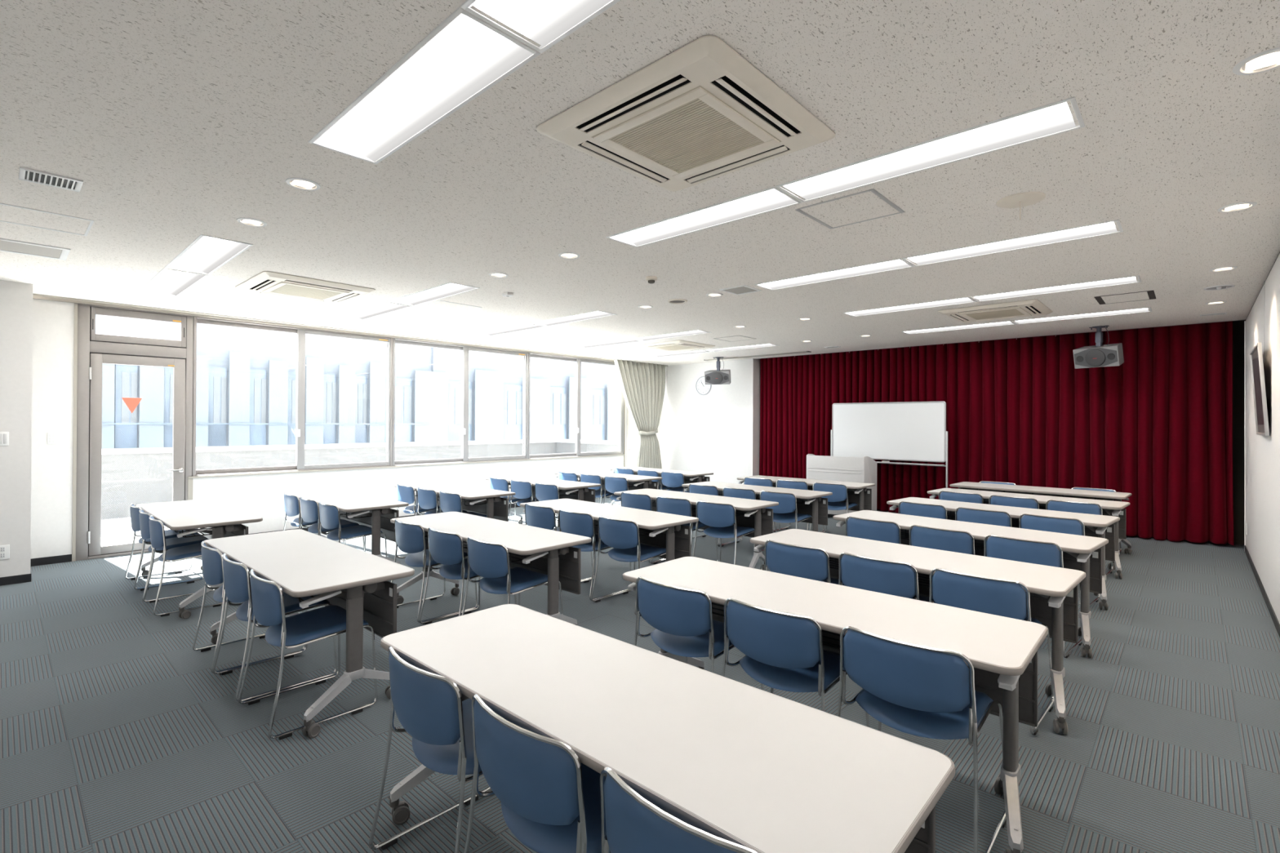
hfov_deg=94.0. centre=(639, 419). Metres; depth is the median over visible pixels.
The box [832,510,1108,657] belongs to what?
folding table
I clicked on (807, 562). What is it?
chair
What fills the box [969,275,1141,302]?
ceiling light
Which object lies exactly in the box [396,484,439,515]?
chair
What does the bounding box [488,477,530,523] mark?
chair
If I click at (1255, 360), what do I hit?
photograph
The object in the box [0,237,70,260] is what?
ceiling vent
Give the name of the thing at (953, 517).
wire shelf
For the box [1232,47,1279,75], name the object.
recessed light
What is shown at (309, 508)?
chair
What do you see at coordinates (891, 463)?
tray
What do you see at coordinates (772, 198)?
ceiling light
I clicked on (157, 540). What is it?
chair
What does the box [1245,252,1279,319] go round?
trim
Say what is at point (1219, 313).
ceiling vent
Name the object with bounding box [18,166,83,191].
ceiling vent
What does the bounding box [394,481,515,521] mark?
folding table
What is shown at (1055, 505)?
chair
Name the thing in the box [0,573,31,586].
baseboard
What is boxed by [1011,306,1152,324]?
ceiling light
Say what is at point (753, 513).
folding table
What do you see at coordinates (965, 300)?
ceiling light
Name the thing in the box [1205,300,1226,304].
recessed light
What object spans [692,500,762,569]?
chair
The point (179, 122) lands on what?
ceiling
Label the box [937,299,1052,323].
air conditioner
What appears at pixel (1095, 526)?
folding table
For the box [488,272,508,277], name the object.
recessed light
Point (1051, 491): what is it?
folding table
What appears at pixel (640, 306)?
recessed light
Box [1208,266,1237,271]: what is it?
recessed light
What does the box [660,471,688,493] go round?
chair
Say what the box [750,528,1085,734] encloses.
folding table
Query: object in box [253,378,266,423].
blind
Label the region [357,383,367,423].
blind
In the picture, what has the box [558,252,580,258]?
recessed light
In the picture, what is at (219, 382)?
blind
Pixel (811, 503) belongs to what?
folding table
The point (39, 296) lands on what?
trim
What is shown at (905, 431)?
whiteboard
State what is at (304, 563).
folding table
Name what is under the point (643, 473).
chair
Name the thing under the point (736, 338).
access hatch
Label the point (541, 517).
chair
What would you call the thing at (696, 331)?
ceiling light
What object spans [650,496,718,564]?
chair
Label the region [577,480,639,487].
wire shelf
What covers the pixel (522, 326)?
ceiling light
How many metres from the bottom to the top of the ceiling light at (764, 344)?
0.094 m
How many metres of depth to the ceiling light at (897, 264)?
5.13 m
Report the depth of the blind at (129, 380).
13.82 m
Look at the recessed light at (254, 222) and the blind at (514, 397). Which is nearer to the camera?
the recessed light at (254, 222)
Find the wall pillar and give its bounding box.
[0,280,33,577]
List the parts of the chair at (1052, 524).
backrest, frame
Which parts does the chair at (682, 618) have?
leg, seat rail, backrest, frame, seat, leg, seat rail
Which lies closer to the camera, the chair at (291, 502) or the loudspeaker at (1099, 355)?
the chair at (291, 502)
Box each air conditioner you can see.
[235,271,375,303]
[536,35,835,191]
[636,340,715,351]
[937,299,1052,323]
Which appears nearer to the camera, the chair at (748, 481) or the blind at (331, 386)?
the chair at (748, 481)
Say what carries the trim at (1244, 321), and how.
attached to the wall at (1262, 452)
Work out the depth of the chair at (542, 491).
7.47 m
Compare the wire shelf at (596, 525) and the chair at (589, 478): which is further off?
the chair at (589, 478)
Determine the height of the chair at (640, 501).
0.736 m
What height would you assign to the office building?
15.000 m
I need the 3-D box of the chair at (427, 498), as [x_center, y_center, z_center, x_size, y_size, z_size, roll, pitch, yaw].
[-2.343,1.168,7.083,0.526,0.736,0.514,0,0,44]
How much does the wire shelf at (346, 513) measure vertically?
0.092 m
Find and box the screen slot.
[703,351,811,360]
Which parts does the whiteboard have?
post, board frame, post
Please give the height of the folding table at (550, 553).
0.710 m
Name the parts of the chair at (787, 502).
backrest, frame, seat, leg, seat rail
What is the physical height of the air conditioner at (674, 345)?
0.142 m
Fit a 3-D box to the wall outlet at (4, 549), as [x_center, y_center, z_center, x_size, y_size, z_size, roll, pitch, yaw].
[-5.822,1.211,5.428,0.011,0.130,0.122,0,0,43]
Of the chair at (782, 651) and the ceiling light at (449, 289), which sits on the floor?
the chair at (782, 651)
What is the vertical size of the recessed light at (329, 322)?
0.094 m
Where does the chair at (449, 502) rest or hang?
on the floor
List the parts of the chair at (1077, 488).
backrest, frame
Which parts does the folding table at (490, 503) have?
leg, modesty panel, release lever, leg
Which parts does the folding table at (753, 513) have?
modesty panel, release lever, leg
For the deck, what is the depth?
8.13 m
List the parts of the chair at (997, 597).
backrest, frame, leg, seat, leg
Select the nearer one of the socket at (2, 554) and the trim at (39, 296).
the socket at (2, 554)
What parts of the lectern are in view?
panel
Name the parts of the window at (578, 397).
sash, sash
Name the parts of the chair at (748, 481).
backrest, frame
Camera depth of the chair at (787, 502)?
6.71 m
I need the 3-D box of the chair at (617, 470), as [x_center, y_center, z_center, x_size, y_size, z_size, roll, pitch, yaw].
[-0.139,1.193,10.260,0.526,0.736,0.514,0,0,43]
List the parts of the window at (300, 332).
sash, sash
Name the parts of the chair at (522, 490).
leg, backrest, frame, seat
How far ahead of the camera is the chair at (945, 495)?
6.75 m
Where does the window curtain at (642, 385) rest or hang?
hanging from the wall at (261, 495)
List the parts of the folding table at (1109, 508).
release lever, modesty panel, leg, release lever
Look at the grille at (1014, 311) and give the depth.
6.67 m
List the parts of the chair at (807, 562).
backrest, seat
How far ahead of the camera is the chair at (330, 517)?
5.64 m
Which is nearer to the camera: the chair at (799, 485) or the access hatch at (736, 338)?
the chair at (799, 485)
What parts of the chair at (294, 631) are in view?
leg, seat rail, backrest, frame, leg, seat rail, seat, leg, leg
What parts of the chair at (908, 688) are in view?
leg, seat rail, leg, backrest, frame, seat, leg, seat rail, leg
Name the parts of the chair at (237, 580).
leg, seat rail, backrest, frame, leg, seat, seat rail, leg, leg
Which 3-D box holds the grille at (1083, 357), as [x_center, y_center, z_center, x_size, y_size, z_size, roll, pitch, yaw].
[5.865,-0.798,7.685,0.066,0.242,0.466,0,0,-31]
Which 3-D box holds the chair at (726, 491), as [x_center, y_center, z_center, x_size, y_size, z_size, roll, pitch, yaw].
[1.315,1.185,7.258,0.526,0.736,0.514,0,0,44]
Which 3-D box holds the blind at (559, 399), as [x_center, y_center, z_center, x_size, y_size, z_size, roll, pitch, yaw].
[-3.117,-0.414,23.113,0.035,1.200,0.621,0,0,43]
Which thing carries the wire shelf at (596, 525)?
attached to the folding table at (668, 531)
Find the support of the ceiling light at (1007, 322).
attached to the ceiling
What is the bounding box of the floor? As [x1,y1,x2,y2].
[0,497,1279,852]
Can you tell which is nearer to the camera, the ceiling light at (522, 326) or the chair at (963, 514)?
the chair at (963, 514)
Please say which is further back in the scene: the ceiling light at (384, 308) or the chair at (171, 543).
the ceiling light at (384, 308)
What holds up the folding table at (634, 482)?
on the floor
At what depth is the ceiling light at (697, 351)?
11.05 m
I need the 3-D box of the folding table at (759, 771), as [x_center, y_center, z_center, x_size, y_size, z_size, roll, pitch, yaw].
[-0.107,1.167,1.825,1.830,0.710,0.608,0,0,42]
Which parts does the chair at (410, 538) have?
seat rail, backrest, frame, leg, seat, leg, seat rail, leg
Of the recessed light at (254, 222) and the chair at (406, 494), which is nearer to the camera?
the recessed light at (254, 222)
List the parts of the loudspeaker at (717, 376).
bracket arm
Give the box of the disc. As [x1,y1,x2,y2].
[995,191,1045,220]
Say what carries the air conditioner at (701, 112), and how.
attached to the ceiling
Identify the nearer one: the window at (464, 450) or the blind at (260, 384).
the window at (464, 450)
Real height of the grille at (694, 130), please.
0.022 m
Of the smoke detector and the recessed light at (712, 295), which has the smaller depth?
the smoke detector
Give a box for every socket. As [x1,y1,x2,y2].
[0,546,4,552]
[0,552,4,558]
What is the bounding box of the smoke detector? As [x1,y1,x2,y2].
[645,275,657,283]
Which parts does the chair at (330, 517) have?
seat rail, backrest, frame, seat rail, seat, leg, leg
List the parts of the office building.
rail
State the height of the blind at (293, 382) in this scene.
1.200 m
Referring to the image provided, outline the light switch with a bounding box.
[0,431,8,445]
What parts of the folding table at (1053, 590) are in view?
release lever, modesty panel, release lever, leg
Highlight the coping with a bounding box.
[102,439,638,454]
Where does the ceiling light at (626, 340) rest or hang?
attached to the ceiling
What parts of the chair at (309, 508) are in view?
seat rail, backrest, frame, seat, seat rail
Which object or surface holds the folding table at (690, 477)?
on the floor
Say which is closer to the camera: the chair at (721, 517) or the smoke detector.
the smoke detector
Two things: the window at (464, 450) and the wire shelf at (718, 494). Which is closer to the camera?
the wire shelf at (718, 494)
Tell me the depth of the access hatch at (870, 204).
3.54 m
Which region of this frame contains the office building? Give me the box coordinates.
[95,315,638,448]
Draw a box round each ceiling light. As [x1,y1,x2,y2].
[138,268,208,296]
[164,234,253,275]
[308,6,540,164]
[337,302,412,319]
[386,282,479,306]
[460,0,620,53]
[473,323,544,336]
[529,310,617,326]
[573,338,640,347]
[605,186,802,247]
[631,329,711,341]
[647,350,711,356]
[705,343,778,351]
[754,257,914,290]
[775,96,1084,202]
[843,297,977,316]
[902,219,1123,266]
[902,320,1015,333]
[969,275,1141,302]
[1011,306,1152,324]
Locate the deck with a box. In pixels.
[101,517,169,546]
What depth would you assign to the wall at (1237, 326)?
7.57 m
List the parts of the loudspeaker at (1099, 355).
ceiling plate, bracket arm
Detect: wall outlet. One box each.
[0,544,9,559]
[1244,523,1247,534]
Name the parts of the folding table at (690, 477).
modesty panel, leg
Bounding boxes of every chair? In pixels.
[124,502,203,588]
[133,508,215,603]
[143,515,222,617]
[192,541,305,675]
[212,553,337,702]
[238,568,377,740]
[283,492,344,544]
[300,497,364,551]
[319,501,386,556]
[368,646,509,852]
[391,519,477,622]
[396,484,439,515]
[417,487,467,515]
[418,527,516,624]
[439,490,495,519]
[462,536,563,615]
[463,694,662,852]
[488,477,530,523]
[507,480,558,521]
[524,503,592,581]
[534,482,559,527]
[555,471,599,516]
[559,509,632,600]
[580,473,613,503]
[591,515,675,616]
[600,766,756,852]
[603,475,628,503]
[611,467,634,505]
[620,491,664,564]
[634,576,764,690]
[636,469,673,489]
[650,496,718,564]
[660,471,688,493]
[688,484,741,546]
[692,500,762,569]
[718,487,776,550]
[721,598,869,727]
[743,477,789,532]
[760,490,812,551]
[764,539,844,586]
[773,480,823,532]
[809,482,859,533]
[837,626,1006,852]
[838,552,935,603]
[845,516,901,544]
[898,501,946,519]
[909,524,974,555]
[928,568,1053,735]
[938,490,982,503]
[955,506,1011,527]
[979,480,1015,484]
[983,534,1082,657]
[988,494,1039,509]
[1018,513,1100,606]
[1045,499,1113,576]
[1071,487,1121,552]
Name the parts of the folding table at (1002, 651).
release lever, modesty panel, release lever, leg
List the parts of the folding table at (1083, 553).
release lever, modesty panel, release lever, leg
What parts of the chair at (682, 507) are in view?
backrest, frame, leg, seat, seat rail, leg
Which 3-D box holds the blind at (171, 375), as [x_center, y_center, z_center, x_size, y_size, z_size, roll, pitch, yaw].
[-11.254,-0.491,14.487,0.035,1.200,0.255,0,0,43]
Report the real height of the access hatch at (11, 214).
0.008 m
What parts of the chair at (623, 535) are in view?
leg, seat rail, backrest, frame, seat, leg, seat rail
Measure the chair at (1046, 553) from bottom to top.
0.736 m
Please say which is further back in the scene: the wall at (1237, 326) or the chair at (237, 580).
the wall at (1237, 326)
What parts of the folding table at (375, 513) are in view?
release lever, modesty panel, leg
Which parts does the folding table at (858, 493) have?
modesty panel, release lever, leg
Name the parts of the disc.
rod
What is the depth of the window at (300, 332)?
8.02 m
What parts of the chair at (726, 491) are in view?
frame, backrest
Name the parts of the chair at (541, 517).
backrest, frame, leg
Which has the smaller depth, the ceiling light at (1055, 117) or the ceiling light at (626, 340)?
the ceiling light at (1055, 117)
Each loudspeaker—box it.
[704,356,730,384]
[1072,325,1124,368]
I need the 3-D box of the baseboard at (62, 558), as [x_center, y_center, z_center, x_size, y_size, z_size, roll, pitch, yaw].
[-3.319,1.503,9.350,0.018,0.078,8.755,0,0,43]
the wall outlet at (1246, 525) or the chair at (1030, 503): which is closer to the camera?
the chair at (1030, 503)
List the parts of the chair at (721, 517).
leg, backrest, frame, leg, seat, leg, seat rail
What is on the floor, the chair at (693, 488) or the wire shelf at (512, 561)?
the chair at (693, 488)
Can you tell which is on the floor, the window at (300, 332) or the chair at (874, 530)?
the chair at (874, 530)
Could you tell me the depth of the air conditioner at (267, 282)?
5.58 m
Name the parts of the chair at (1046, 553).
backrest, frame, leg, leg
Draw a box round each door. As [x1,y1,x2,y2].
[75,303,193,560]
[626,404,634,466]
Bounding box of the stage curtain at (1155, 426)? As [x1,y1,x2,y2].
[759,320,1233,545]
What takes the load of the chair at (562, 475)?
on the floor
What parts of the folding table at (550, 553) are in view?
leg, modesty panel, release lever, leg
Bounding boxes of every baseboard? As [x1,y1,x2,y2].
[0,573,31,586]
[30,503,519,566]
[1244,545,1279,637]
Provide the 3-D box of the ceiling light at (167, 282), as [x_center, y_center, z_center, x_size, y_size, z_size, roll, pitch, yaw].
[-4.352,-1.308,5.542,1.304,0.094,0.310,0,0,43]
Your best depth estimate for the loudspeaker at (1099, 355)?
7.67 m
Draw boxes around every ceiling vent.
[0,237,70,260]
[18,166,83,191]
[719,284,761,294]
[823,346,839,348]
[1200,312,1226,315]
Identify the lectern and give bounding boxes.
[806,453,876,515]
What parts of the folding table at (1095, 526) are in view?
release lever, modesty panel, release lever, leg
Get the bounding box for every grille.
[262,281,349,301]
[591,85,781,178]
[650,344,700,351]
[705,371,728,384]
[959,306,1031,320]
[1074,347,1117,367]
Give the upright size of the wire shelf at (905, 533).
0.092 m
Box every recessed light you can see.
[236,217,266,226]
[285,177,320,190]
[326,320,340,323]
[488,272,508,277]
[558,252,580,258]
[638,305,653,308]
[706,293,723,297]
[797,317,811,319]
[1204,284,1235,290]
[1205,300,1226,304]
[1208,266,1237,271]
[1217,201,1257,212]
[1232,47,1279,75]
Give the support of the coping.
on the parapet
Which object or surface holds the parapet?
on the deck
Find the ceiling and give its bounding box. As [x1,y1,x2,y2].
[0,0,1279,365]
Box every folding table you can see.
[135,498,262,618]
[204,528,414,737]
[283,488,408,564]
[380,604,955,852]
[390,511,591,625]
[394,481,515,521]
[485,475,600,524]
[520,498,698,561]
[553,470,662,515]
[609,466,713,505]
[613,488,778,570]
[622,556,1048,852]
[681,481,832,532]
[737,475,875,511]
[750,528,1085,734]
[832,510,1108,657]
[886,497,1119,610]
[927,488,1129,579]
[949,481,1132,554]
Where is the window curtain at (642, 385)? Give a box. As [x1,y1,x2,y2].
[613,359,665,468]
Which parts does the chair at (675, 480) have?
backrest, frame, seat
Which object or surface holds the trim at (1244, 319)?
attached to the wall at (1237, 326)
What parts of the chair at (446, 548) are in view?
leg, seat rail, backrest, frame, leg, seat rail, seat, leg, leg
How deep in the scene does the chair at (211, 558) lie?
3.65 m
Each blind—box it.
[121,372,137,422]
[169,374,173,422]
[213,376,226,422]
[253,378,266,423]
[291,380,296,423]
[326,382,336,423]
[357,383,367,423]
[395,385,411,423]
[454,388,471,424]
[507,391,522,424]
[553,393,565,424]
[593,395,604,424]
[629,416,633,424]
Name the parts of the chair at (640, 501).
backrest, frame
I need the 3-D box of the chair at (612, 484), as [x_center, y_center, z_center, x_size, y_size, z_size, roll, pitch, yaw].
[-0.213,1.185,8.685,0.526,0.736,0.514,0,0,43]
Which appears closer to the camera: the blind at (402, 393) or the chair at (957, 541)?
the chair at (957, 541)
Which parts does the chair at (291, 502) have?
backrest, frame, seat, seat rail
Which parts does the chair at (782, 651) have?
leg, seat rail, backrest, frame, seat, leg, seat rail, leg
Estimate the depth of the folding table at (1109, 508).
6.23 m
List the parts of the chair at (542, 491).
backrest, frame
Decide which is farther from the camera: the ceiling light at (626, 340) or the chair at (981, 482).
the ceiling light at (626, 340)
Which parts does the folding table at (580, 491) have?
modesty panel, release lever, leg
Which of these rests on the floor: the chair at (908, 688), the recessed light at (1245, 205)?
the chair at (908, 688)
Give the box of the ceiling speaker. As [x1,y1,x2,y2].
[667,298,687,303]
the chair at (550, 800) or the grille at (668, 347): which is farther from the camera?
the grille at (668, 347)
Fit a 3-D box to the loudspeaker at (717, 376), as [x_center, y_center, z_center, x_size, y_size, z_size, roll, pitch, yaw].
[1.524,-0.943,11.583,0.490,0.534,0.300,0,0,22]
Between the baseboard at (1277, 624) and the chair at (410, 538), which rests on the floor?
the chair at (410, 538)
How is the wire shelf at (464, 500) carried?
attached to the folding table at (490, 503)
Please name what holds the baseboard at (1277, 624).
attached to the wall at (1262, 452)
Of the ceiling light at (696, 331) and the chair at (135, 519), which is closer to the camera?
the chair at (135, 519)
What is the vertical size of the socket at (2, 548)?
0.046 m
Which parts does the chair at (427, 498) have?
backrest, frame, seat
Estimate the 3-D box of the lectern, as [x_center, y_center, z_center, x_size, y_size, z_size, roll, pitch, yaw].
[3.237,1.068,9.608,0.956,1.010,0.516,0,0,43]
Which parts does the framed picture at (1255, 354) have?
frame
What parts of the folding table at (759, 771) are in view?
leg, modesty panel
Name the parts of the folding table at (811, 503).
modesty panel, release lever, leg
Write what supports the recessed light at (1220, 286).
in the ceiling
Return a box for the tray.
[875,461,946,466]
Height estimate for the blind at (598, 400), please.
1.200 m
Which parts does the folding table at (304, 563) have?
release lever, leg, modesty panel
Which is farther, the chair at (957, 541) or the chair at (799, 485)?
the chair at (799, 485)
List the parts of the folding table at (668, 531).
modesty panel, release lever, leg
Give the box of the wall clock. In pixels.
[695,376,711,395]
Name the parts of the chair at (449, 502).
backrest, frame, seat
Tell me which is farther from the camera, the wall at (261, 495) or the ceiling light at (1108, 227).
the wall at (261, 495)
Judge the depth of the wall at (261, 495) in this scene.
6.38 m
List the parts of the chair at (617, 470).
backrest, frame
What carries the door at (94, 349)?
in the wall at (261, 495)
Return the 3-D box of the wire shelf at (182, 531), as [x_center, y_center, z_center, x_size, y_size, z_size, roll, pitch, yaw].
[-3.994,0.898,5.292,1.248,0.092,0.317,0,0,43]
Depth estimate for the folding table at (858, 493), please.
8.01 m
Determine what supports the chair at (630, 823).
on the floor
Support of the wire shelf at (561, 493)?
attached to the folding table at (580, 491)
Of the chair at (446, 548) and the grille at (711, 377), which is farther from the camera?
the grille at (711, 377)
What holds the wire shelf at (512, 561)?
attached to the folding table at (550, 553)
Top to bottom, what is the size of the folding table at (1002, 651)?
0.710 m
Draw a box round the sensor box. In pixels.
[502,292,513,297]
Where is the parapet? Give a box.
[101,442,637,519]
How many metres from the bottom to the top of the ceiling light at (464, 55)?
0.094 m
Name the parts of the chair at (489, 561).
leg, seat rail, backrest, frame, leg, seat, leg, seat rail, leg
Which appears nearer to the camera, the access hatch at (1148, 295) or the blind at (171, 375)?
the access hatch at (1148, 295)
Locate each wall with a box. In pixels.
[30,298,660,559]
[660,358,759,484]
[1226,320,1245,545]
[1245,253,1279,623]
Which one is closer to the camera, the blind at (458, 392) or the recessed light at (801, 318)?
the recessed light at (801, 318)
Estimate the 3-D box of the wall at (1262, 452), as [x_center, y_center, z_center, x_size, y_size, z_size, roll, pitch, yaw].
[3.553,0.163,3.046,0.150,2.762,11.100,0,0,43]
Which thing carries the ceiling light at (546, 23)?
attached to the ceiling
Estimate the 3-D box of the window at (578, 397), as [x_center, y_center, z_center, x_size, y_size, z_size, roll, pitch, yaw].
[-1.200,-0.238,11.688,0.124,1.930,2.465,0,0,43]
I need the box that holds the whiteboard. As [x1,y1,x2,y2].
[831,400,947,488]
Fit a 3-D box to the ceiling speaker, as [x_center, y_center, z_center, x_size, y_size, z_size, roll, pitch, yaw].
[0.392,-1.233,6.226,0.208,0.014,0.208,0,0,43]
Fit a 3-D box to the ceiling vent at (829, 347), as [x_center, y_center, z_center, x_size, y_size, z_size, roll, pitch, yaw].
[3.199,-1.208,9.926,0.230,0.011,0.150,0,0,43]
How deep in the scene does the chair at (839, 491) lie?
7.70 m
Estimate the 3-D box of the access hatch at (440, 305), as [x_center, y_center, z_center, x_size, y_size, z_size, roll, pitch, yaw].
[-2.137,-1.250,6.637,0.580,0.008,0.500,0,0,43]
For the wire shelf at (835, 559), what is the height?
0.092 m
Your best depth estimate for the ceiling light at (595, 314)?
7.38 m
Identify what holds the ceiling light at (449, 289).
attached to the ceiling
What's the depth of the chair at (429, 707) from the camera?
1.90 m
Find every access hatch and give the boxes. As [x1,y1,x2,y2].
[0,203,93,235]
[413,300,481,313]
[713,335,755,342]
[795,188,904,229]
[1094,290,1155,304]
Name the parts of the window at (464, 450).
sash, sash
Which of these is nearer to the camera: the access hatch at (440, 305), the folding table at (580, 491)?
the access hatch at (440, 305)
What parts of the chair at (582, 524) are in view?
backrest, frame, seat, leg, leg, seat rail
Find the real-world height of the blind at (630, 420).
1.200 m
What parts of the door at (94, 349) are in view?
handle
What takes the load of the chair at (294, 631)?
on the floor
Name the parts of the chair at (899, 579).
backrest, seat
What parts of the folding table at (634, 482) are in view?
modesty panel, release lever, leg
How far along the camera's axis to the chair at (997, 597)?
3.05 m
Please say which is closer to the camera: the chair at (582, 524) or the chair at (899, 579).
the chair at (899, 579)
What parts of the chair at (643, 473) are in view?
backrest, frame, seat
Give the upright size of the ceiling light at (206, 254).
0.094 m
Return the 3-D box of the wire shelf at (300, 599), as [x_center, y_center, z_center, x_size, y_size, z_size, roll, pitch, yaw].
[-2.098,0.899,3.595,1.248,0.092,0.317,0,0,43]
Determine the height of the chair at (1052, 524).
0.736 m
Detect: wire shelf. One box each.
[174,528,212,537]
[296,589,346,602]
[339,511,371,519]
[415,493,484,506]
[424,535,531,562]
[509,486,575,495]
[555,516,653,536]
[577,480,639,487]
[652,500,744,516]
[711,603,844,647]
[718,493,803,504]
[829,557,929,586]
[898,529,984,551]
[945,511,1021,528]
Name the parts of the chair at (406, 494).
backrest, frame, seat, seat rail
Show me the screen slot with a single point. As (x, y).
(802, 351)
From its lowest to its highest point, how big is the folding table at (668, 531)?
0.710 m
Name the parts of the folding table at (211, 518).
release lever, leg, modesty panel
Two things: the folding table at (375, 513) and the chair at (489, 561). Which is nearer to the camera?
the chair at (489, 561)
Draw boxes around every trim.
[32,293,666,365]
[71,302,626,561]
[754,319,1245,359]
[1244,320,1245,551]
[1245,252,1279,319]
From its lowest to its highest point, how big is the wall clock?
0.404 m
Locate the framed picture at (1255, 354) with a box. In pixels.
[1249,280,1269,435]
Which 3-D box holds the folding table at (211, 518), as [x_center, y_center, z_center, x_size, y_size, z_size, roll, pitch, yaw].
[-3.971,1.166,5.317,1.830,0.710,0.608,0,0,43]
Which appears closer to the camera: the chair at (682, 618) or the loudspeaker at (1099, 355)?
the chair at (682, 618)
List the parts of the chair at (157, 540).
leg, backrest, frame, seat rail, leg, seat, seat rail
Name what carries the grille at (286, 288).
attached to the air conditioner at (267, 282)
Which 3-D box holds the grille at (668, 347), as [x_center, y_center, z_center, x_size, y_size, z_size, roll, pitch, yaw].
[0.591,-1.192,9.828,0.589,0.022,0.589,0,0,43]
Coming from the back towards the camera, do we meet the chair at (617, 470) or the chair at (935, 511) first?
the chair at (617, 470)
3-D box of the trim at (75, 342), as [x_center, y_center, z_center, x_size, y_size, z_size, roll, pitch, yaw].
[-3.190,0.136,9.485,0.042,2.815,8.458,0,0,43]
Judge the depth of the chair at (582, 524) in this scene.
5.16 m
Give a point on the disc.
(1020, 200)
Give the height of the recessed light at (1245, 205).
0.094 m
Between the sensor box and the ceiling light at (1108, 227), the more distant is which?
the sensor box
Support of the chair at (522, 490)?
on the floor
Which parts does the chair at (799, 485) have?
backrest, frame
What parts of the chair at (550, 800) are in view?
leg, seat rail, backrest, frame, seat, leg, seat rail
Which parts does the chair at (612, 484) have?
seat, backrest, frame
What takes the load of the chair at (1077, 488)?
on the floor
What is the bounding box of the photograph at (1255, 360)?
[1253,355,1263,424]
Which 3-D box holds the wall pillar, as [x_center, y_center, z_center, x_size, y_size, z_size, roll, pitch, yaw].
[-6.446,0.118,5.516,1.025,2.784,1.124,0,0,43]
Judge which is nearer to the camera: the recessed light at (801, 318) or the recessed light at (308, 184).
the recessed light at (308, 184)
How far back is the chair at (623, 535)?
4.84 m
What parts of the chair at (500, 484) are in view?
backrest, frame, leg, seat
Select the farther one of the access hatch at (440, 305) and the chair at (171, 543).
the access hatch at (440, 305)
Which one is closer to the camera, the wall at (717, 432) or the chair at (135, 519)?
the chair at (135, 519)
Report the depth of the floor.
2.96 m
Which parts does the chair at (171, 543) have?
leg, backrest, frame, leg, seat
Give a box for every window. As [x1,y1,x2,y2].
[191,315,393,476]
[392,337,528,466]
[528,352,624,458]
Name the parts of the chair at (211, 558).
leg, backrest, seat rail, frame, leg, seat rail, seat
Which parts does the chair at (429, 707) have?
leg, seat rail, backrest, frame, leg, seat, seat rail, leg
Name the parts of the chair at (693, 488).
backrest, frame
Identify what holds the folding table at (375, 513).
on the floor
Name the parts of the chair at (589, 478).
backrest, frame, seat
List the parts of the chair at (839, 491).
backrest, frame, seat, seat rail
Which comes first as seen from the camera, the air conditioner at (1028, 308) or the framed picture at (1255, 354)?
the framed picture at (1255, 354)
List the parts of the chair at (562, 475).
backrest, frame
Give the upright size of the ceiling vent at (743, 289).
0.011 m
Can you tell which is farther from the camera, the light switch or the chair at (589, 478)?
the chair at (589, 478)
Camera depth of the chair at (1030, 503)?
6.37 m
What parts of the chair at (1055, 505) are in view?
backrest, frame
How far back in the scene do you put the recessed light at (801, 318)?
7.29 m
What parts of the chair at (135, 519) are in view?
leg, backrest, frame, leg, seat, leg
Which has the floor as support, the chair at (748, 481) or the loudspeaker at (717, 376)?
the chair at (748, 481)

